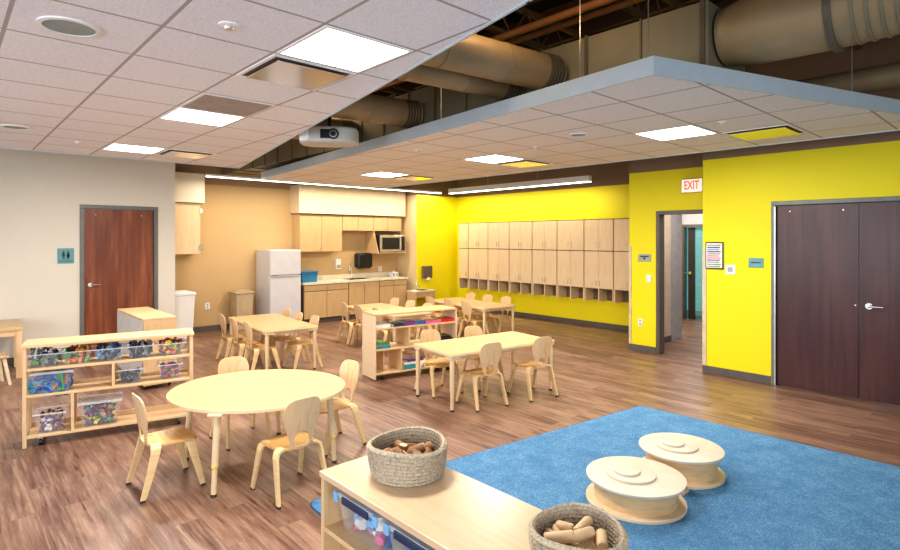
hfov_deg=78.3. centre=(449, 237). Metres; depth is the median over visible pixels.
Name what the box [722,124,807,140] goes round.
ceiling vent
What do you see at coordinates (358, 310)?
child chair
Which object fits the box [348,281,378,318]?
base cabinet
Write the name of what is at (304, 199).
soffit
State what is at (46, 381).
toy pieces
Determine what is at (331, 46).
recessed light
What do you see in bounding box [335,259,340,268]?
soap dispenser
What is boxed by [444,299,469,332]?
child chair
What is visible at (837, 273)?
door
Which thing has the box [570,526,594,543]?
wood block
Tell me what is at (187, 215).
upper cabinet
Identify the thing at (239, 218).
wall
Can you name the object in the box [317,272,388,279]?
backsplash
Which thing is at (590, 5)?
pipe
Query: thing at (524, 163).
ceiling vent
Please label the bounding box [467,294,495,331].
child chair
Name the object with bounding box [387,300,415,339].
child chair
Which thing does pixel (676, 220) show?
wall
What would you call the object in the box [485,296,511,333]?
child chair
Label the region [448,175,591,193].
linear light
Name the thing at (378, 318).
child chair
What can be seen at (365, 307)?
table
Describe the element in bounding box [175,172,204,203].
soffit
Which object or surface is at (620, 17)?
roof beam
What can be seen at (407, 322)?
picture book
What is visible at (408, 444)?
wood block
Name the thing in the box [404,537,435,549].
clear bin
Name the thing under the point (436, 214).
wall
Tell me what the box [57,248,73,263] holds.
restroom sign
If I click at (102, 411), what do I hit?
toy pieces
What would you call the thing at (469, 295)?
child chair
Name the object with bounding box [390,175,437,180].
ceiling vent
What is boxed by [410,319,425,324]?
picture book
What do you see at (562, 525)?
wood block
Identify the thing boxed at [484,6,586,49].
joist
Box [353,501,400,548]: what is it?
clear bin
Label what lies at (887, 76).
air duct
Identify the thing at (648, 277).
light switch
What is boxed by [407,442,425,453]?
wood block
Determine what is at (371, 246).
shelf
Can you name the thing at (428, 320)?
picture book
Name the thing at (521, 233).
cubby unit
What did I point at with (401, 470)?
rope basket
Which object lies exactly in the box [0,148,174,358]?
wall
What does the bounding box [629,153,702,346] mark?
wall
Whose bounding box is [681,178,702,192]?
exit sign
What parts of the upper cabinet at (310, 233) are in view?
door, door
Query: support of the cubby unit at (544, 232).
attached to the wall at (606, 196)
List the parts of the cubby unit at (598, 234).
door, door, panel, door, door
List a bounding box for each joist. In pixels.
[376,88,407,96]
[390,82,428,91]
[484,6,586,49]
[610,0,746,71]
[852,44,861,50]
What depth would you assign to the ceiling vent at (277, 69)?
3.39 m
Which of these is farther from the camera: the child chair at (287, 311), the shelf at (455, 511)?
the child chair at (287, 311)
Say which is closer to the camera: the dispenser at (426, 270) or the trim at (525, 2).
the trim at (525, 2)
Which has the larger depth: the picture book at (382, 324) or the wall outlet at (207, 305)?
the wall outlet at (207, 305)
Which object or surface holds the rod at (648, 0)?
hanging from the ceiling at (542, 6)
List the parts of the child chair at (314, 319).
leg, leg, seat, leg, backrest, leg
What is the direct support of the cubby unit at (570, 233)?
attached to the wall at (606, 196)
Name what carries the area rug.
on the floor
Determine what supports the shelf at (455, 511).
on the floor
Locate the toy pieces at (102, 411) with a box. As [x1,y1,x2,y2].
[84,397,116,423]
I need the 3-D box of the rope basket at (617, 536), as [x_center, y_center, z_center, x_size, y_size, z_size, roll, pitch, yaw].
[0.375,0.890,1.608,0.285,0.119,0.285,0,0,-37]
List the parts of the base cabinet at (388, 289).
drawer, door, drawer, door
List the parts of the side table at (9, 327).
leg, leg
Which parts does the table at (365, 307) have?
leg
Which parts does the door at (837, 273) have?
lever handle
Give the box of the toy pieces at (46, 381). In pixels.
[27,369,72,397]
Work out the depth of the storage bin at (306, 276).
11.31 m
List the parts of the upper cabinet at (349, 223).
door, door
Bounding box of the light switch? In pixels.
[646,275,650,282]
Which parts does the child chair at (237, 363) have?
leg, leg, backrest, leg, leg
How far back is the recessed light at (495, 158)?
7.17 m
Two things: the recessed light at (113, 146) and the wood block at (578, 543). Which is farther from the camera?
the recessed light at (113, 146)
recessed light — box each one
[102,143,165,153]
[158,107,245,126]
[276,25,412,72]
[361,172,409,177]
[463,154,523,163]
[633,125,717,140]
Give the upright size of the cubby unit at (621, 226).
1.560 m
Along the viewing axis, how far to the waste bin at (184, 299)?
9.49 m
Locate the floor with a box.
[0,308,899,549]
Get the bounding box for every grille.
[3,126,26,128]
[42,20,95,35]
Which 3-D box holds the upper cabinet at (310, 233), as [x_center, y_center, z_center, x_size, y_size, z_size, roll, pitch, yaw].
[-2.812,-0.100,11.787,1.008,0.780,0.358,0,0,-43]
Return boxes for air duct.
[292,118,357,138]
[330,93,422,128]
[397,65,524,100]
[421,34,566,90]
[714,0,899,65]
[798,62,899,92]
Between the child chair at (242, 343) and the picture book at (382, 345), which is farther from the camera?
the child chair at (242, 343)
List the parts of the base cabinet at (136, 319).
panel, panel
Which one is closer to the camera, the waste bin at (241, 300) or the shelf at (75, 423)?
the shelf at (75, 423)
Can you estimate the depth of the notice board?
7.07 m
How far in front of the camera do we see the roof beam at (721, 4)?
5.88 m
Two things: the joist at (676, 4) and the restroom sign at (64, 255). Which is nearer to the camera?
the joist at (676, 4)
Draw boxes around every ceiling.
[0,0,524,167]
[265,75,899,187]
[373,0,722,96]
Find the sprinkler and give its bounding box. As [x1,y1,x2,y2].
[218,21,239,30]
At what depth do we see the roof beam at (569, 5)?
6.12 m
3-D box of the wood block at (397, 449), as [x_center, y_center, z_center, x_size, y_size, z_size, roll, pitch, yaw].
[-0.199,0.878,2.231,0.050,0.059,0.066,0,0,-39]
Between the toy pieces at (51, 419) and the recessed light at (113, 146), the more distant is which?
the recessed light at (113, 146)
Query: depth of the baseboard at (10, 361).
7.62 m
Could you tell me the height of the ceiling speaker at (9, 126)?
0.010 m
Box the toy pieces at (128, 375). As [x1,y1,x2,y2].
[120,367,139,381]
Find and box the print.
[707,245,720,266]
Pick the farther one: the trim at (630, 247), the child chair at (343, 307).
the child chair at (343, 307)
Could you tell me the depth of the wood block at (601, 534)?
1.57 m
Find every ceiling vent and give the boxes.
[155,149,215,158]
[179,93,275,116]
[236,54,356,90]
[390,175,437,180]
[494,159,553,167]
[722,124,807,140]
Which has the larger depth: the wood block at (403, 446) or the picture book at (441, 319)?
the picture book at (441, 319)
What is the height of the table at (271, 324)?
0.580 m
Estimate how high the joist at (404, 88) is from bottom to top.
0.350 m
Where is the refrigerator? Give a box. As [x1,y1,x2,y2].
[256,249,300,317]
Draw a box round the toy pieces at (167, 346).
[159,337,182,354]
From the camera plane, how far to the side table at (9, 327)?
6.90 m
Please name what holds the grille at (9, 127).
attached to the ceiling speaker at (9, 126)
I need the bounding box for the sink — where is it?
[346,278,370,279]
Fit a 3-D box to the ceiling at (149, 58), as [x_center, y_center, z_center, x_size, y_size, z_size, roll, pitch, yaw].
[-1.989,-1.076,1.566,7.200,0.108,11.000,0,0,-43]
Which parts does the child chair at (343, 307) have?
leg, backrest, leg, seat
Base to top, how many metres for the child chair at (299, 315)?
0.674 m
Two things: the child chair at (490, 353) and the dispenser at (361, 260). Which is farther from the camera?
the dispenser at (361, 260)
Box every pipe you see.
[372,0,645,92]
[490,0,616,40]
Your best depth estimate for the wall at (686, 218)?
11.80 m
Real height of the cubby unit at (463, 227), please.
1.560 m
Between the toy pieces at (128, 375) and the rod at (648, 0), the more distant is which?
the toy pieces at (128, 375)
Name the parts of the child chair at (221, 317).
leg, backrest, leg, seat, leg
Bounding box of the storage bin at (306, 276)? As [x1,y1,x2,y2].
[299,270,318,282]
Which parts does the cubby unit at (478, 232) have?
door, door, door, door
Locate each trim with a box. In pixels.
[0,0,532,168]
[261,55,899,187]
[476,218,628,222]
[629,246,631,342]
[702,248,706,364]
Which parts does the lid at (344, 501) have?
handle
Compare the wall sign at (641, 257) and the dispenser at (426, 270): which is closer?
the wall sign at (641, 257)
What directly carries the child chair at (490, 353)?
on the floor
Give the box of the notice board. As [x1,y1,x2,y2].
[706,242,723,268]
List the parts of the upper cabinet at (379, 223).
door, door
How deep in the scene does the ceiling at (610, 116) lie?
5.21 m
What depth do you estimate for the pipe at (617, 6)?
5.09 m
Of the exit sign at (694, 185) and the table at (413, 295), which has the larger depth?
the table at (413, 295)
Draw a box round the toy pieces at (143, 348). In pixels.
[128,339,152,357]
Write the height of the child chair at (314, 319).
0.674 m
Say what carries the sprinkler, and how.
attached to the ceiling at (149, 58)
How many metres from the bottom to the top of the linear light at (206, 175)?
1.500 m
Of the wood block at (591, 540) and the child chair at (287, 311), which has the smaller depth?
the wood block at (591, 540)
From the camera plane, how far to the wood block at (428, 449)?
2.23 m
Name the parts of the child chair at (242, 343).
leg, backrest, leg, seat, leg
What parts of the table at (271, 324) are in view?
leg, leg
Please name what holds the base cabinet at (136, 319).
on the floor
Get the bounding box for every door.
[80,204,157,353]
[682,224,702,319]
[771,196,899,405]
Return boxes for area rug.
[310,406,899,549]
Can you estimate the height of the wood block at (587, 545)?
0.036 m
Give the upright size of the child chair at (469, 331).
0.680 m
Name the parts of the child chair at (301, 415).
leg, leg, seat, leg, backrest, leg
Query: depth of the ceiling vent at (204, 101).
4.23 m
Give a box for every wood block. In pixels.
[393,440,402,446]
[394,447,401,452]
[399,443,407,451]
[405,443,416,446]
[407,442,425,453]
[423,447,431,452]
[424,441,434,451]
[544,530,573,543]
[552,524,560,530]
[556,520,573,530]
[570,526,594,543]
[573,515,592,530]
[576,542,596,548]
[584,543,593,549]
[587,538,594,542]
[596,528,607,549]
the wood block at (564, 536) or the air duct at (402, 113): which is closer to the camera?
the wood block at (564, 536)
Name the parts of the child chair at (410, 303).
backrest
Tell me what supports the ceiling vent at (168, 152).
in the ceiling at (149, 58)
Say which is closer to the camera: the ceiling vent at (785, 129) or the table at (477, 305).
the ceiling vent at (785, 129)
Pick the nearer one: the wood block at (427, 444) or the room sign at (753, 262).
the wood block at (427, 444)
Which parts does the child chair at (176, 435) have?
leg, backrest, leg, seat, leg, leg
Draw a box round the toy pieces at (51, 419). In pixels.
[40,407,63,430]
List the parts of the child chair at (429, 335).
leg, backrest, leg, seat, leg, leg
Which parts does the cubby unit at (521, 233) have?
door, door, door, door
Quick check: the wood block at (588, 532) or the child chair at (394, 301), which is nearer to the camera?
the wood block at (588, 532)
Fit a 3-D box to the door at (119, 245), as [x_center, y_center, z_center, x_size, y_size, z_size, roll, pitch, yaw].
[-5.102,0.627,8.543,1.055,2.245,0.163,0,0,-43]
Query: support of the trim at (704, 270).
attached to the wall at (740, 185)
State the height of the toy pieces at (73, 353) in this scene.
0.175 m
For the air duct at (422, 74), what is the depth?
4.61 m
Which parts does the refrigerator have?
freezer door, door, handle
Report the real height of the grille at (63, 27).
0.003 m
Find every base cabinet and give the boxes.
[117,307,176,388]
[301,283,347,322]
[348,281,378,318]
[379,279,406,306]
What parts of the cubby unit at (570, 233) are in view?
door, door, panel, door, door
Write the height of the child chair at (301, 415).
0.680 m
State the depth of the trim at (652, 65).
4.13 m
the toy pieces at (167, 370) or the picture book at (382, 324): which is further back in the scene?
the picture book at (382, 324)
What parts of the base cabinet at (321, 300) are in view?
drawer, door, drawer, door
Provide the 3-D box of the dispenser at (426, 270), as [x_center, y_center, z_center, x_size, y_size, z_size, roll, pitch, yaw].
[-0.540,0.825,13.077,0.260,0.330,0.110,0,0,-43]
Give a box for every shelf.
[20,328,193,448]
[319,456,629,549]
[362,305,456,379]
[365,231,405,253]
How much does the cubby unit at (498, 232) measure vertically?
1.560 m
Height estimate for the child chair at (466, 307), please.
0.674 m
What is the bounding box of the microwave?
[375,235,404,251]
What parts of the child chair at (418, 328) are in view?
leg, backrest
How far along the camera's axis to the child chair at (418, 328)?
8.84 m
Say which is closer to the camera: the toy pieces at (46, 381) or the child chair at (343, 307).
the toy pieces at (46, 381)
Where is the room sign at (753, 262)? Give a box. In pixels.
[749,258,762,267]
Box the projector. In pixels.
[299,117,358,147]
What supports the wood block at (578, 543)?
in the rope basket at (617, 536)
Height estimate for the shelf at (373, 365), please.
0.820 m
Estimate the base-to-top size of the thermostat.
0.120 m
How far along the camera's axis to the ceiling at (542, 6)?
6.34 m
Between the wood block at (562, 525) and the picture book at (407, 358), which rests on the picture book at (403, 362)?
the picture book at (407, 358)
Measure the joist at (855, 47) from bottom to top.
0.350 m
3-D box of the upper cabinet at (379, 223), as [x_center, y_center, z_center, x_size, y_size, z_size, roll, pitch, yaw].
[-1.550,-0.325,12.955,0.808,0.330,0.354,0,0,-43]
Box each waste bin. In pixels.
[175,290,195,339]
[228,289,254,330]
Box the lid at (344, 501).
[333,490,377,527]
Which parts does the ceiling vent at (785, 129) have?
plate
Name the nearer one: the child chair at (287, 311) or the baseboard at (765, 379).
the baseboard at (765, 379)
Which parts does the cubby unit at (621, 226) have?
door, door, panel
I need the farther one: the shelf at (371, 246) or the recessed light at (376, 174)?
the shelf at (371, 246)
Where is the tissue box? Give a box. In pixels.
[389,270,397,276]
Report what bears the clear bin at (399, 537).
on the shelf at (455, 511)
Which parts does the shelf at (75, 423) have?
post, post, rail, post, post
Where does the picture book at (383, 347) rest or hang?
on the shelf at (373, 365)
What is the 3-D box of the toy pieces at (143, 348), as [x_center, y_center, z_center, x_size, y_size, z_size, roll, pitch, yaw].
[-2.868,1.020,5.128,0.203,0.181,0.197,0,0,-30]
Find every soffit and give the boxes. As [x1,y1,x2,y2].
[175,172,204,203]
[290,184,404,216]
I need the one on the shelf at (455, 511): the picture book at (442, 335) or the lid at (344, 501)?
the lid at (344, 501)
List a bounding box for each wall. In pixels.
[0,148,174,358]
[175,163,397,326]
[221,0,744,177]
[398,185,415,289]
[416,180,456,306]
[457,161,628,325]
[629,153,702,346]
[664,214,681,339]
[682,214,702,224]
[687,227,702,310]
[703,34,899,384]
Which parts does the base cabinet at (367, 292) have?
door, door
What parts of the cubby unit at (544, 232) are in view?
door, door, panel, door, door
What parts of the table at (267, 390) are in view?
leg, leg, leg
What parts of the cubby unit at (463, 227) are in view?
door, door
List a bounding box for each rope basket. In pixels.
[366,426,447,487]
[528,503,628,549]
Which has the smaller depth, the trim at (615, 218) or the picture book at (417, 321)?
the picture book at (417, 321)
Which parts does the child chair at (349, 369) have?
leg, seat, leg, backrest, leg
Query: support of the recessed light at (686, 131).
in the ceiling at (610, 116)
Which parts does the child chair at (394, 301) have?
backrest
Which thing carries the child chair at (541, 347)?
on the floor
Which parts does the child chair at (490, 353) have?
leg, leg, seat, leg, backrest, leg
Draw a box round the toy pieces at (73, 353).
[64,344,91,363]
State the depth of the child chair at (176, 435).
3.88 m
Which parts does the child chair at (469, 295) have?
backrest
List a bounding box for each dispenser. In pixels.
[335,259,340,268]
[354,253,371,268]
[422,266,431,279]
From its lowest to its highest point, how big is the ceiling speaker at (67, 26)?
0.010 m
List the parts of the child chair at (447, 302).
backrest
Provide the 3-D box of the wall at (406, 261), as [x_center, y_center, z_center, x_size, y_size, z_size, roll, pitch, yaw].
[-0.980,-0.400,13.245,0.120,4.300,0.700,0,0,-43]
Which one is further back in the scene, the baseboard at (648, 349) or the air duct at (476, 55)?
the baseboard at (648, 349)
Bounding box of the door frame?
[656,209,702,354]
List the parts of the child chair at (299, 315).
leg, leg, seat, leg, backrest, leg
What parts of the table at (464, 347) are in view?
leg, leg, leg, leg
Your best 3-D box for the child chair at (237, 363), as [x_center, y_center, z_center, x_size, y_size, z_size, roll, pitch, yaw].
[-1.824,1.410,4.824,0.398,0.680,0.419,0,0,-43]
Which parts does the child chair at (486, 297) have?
seat, backrest, leg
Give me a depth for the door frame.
8.31 m
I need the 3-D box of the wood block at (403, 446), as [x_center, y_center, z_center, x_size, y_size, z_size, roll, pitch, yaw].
[-0.192,0.865,2.251,0.042,0.052,0.037,0,0,-4]
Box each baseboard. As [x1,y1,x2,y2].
[1,352,64,365]
[193,323,229,331]
[460,308,628,330]
[629,335,671,353]
[702,365,770,383]
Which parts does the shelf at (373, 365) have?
panel, panel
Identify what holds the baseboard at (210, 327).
attached to the wall at (239, 218)
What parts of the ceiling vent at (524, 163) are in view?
plate, frame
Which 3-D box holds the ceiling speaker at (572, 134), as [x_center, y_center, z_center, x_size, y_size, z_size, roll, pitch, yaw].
[1.267,-1.017,5.455,0.180,0.010,0.180,0,0,-43]
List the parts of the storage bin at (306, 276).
lid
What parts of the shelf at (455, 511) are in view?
panel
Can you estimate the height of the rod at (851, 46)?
1.430 m
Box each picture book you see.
[376,321,389,328]
[376,340,389,344]
[376,343,389,346]
[376,346,390,349]
[387,321,404,326]
[398,319,414,325]
[402,355,423,361]
[402,360,422,364]
[402,364,423,369]
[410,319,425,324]
[420,318,438,323]
[433,316,453,322]
[440,333,449,337]
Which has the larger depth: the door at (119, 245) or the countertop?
the countertop
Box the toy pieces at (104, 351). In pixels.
[95,341,121,360]
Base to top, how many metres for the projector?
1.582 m
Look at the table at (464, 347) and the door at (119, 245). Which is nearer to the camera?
the table at (464, 347)
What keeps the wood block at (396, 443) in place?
in the rope basket at (401, 470)
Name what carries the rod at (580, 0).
hanging from the ceiling at (542, 6)
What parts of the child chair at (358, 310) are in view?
leg, backrest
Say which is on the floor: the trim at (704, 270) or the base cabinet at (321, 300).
the base cabinet at (321, 300)
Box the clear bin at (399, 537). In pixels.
[383,522,425,549]
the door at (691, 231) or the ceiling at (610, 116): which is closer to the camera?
the ceiling at (610, 116)
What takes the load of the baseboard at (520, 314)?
attached to the wall at (606, 196)
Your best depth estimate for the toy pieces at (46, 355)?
4.72 m
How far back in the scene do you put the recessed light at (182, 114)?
4.67 m
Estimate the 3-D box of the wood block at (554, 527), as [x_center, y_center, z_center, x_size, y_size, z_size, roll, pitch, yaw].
[0.327,0.891,1.651,0.024,0.046,0.076,0,0,-10]
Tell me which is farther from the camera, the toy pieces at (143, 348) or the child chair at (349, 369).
the toy pieces at (143, 348)
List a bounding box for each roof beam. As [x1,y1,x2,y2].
[371,0,697,96]
[481,0,609,41]
[513,0,541,11]
[713,0,737,8]
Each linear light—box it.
[205,174,441,193]
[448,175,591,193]
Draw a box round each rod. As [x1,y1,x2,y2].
[580,0,580,76]
[648,0,648,56]
[851,46,851,90]
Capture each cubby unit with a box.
[459,223,468,288]
[469,223,487,290]
[488,222,509,292]
[510,221,532,294]
[533,221,556,297]
[557,220,584,299]
[584,219,613,302]
[614,219,628,302]
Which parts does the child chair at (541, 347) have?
leg, leg, seat, leg, backrest, leg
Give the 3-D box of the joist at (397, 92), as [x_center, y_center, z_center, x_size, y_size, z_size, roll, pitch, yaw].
[-1.393,-2.205,8.442,7.800,0.350,0.060,0,0,-43]
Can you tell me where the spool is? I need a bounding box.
[586,433,725,524]
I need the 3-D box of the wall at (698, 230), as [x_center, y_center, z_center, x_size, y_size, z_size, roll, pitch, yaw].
[6.496,0.400,12.795,0.100,2.700,6.000,0,0,-43]
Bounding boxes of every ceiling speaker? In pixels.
[0,124,29,129]
[36,16,100,37]
[569,133,587,136]
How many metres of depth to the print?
7.07 m
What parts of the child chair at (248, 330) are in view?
backrest, leg, leg, seat, leg, leg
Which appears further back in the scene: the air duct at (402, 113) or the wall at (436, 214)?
the wall at (436, 214)
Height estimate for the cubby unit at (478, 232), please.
1.560 m
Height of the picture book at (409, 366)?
0.060 m
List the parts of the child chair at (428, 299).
backrest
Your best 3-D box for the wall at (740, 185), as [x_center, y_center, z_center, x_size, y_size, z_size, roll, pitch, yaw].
[5.628,-0.400,5.233,0.770,4.300,6.060,0,0,-43]
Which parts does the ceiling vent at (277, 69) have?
plate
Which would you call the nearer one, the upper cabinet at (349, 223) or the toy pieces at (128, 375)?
the toy pieces at (128, 375)
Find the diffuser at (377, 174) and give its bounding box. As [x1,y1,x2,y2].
[365,172,403,176]
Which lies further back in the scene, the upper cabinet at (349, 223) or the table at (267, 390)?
the upper cabinet at (349, 223)
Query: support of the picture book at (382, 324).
on the shelf at (373, 365)
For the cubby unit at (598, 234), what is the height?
1.560 m
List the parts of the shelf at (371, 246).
panel, panel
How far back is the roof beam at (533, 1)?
5.61 m
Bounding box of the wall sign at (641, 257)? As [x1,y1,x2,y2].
[638,254,650,261]
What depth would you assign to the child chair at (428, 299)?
10.10 m
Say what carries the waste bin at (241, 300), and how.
on the floor
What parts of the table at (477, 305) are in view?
leg, leg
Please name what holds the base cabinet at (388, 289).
on the floor
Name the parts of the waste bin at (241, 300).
lid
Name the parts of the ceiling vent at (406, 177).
plate, frame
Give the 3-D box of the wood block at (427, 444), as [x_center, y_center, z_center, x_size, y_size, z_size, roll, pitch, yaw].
[-0.096,0.877,2.296,0.068,0.064,0.051,0,0,-15]
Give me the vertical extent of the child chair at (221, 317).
0.674 m
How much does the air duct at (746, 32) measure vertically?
0.534 m
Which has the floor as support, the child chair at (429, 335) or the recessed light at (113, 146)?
the child chair at (429, 335)
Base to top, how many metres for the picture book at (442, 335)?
0.030 m
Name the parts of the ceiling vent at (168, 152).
plate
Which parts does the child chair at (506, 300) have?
seat, leg, backrest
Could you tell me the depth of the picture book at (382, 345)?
6.82 m
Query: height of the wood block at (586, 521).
0.035 m
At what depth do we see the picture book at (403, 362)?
7.00 m
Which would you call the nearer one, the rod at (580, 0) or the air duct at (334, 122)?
the rod at (580, 0)
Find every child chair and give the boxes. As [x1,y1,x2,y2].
[125,392,205,503]
[209,356,271,450]
[216,313,252,359]
[229,318,264,366]
[243,322,280,369]
[250,396,326,509]
[259,308,292,354]
[269,312,305,362]
[283,315,322,368]
[304,360,366,456]
[336,302,360,343]
[350,305,382,348]
[372,308,404,350]
[382,298,398,337]
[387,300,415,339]
[410,303,431,338]
[414,329,462,398]
[422,296,440,330]
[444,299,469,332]
[455,342,508,411]
[457,293,477,329]
[458,301,488,337]
[460,326,505,391]
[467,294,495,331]
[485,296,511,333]
[507,336,558,401]
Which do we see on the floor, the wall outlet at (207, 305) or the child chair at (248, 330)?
the child chair at (248, 330)
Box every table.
[0,319,22,378]
[166,369,344,497]
[228,313,317,369]
[347,303,431,341]
[407,289,435,312]
[414,331,554,411]
[430,297,514,334]
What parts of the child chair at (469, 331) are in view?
leg, backrest, leg, leg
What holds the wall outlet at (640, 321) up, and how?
attached to the wall at (654, 183)
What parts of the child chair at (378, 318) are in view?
backrest, leg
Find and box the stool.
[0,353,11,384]
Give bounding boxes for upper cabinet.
[175,203,202,254]
[292,214,341,251]
[342,216,372,230]
[373,216,400,230]
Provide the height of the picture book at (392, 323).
0.035 m
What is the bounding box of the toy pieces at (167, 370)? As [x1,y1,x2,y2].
[160,361,178,376]
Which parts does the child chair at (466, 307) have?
leg, backrest, seat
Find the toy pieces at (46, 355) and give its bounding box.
[28,347,59,366]
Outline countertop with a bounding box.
[301,272,407,284]
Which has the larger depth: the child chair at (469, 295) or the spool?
the child chair at (469, 295)
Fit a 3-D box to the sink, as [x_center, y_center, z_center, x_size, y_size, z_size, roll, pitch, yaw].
[-2.080,0.982,12.299,0.520,0.156,0.360,0,0,-43]
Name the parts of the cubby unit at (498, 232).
door, door, door, door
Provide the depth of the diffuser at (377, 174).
8.86 m
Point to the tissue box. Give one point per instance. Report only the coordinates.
(391, 274)
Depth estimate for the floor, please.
5.08 m
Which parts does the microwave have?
control panel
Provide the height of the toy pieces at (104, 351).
0.175 m
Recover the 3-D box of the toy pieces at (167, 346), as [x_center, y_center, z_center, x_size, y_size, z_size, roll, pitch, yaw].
[-2.656,1.026,5.256,0.210,0.168,0.204,0,0,-30]
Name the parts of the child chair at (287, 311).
leg, backrest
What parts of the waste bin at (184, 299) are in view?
lid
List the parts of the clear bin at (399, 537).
handle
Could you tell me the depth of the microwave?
12.68 m
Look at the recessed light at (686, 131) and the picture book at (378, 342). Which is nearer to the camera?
the recessed light at (686, 131)
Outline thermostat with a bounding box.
[725,265,735,274]
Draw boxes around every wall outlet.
[205,303,209,308]
[638,318,642,325]
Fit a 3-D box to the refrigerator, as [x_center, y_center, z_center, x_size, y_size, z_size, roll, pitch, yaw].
[-3.410,0.990,10.997,0.640,1.520,0.649,0,0,-43]
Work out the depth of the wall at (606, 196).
11.65 m

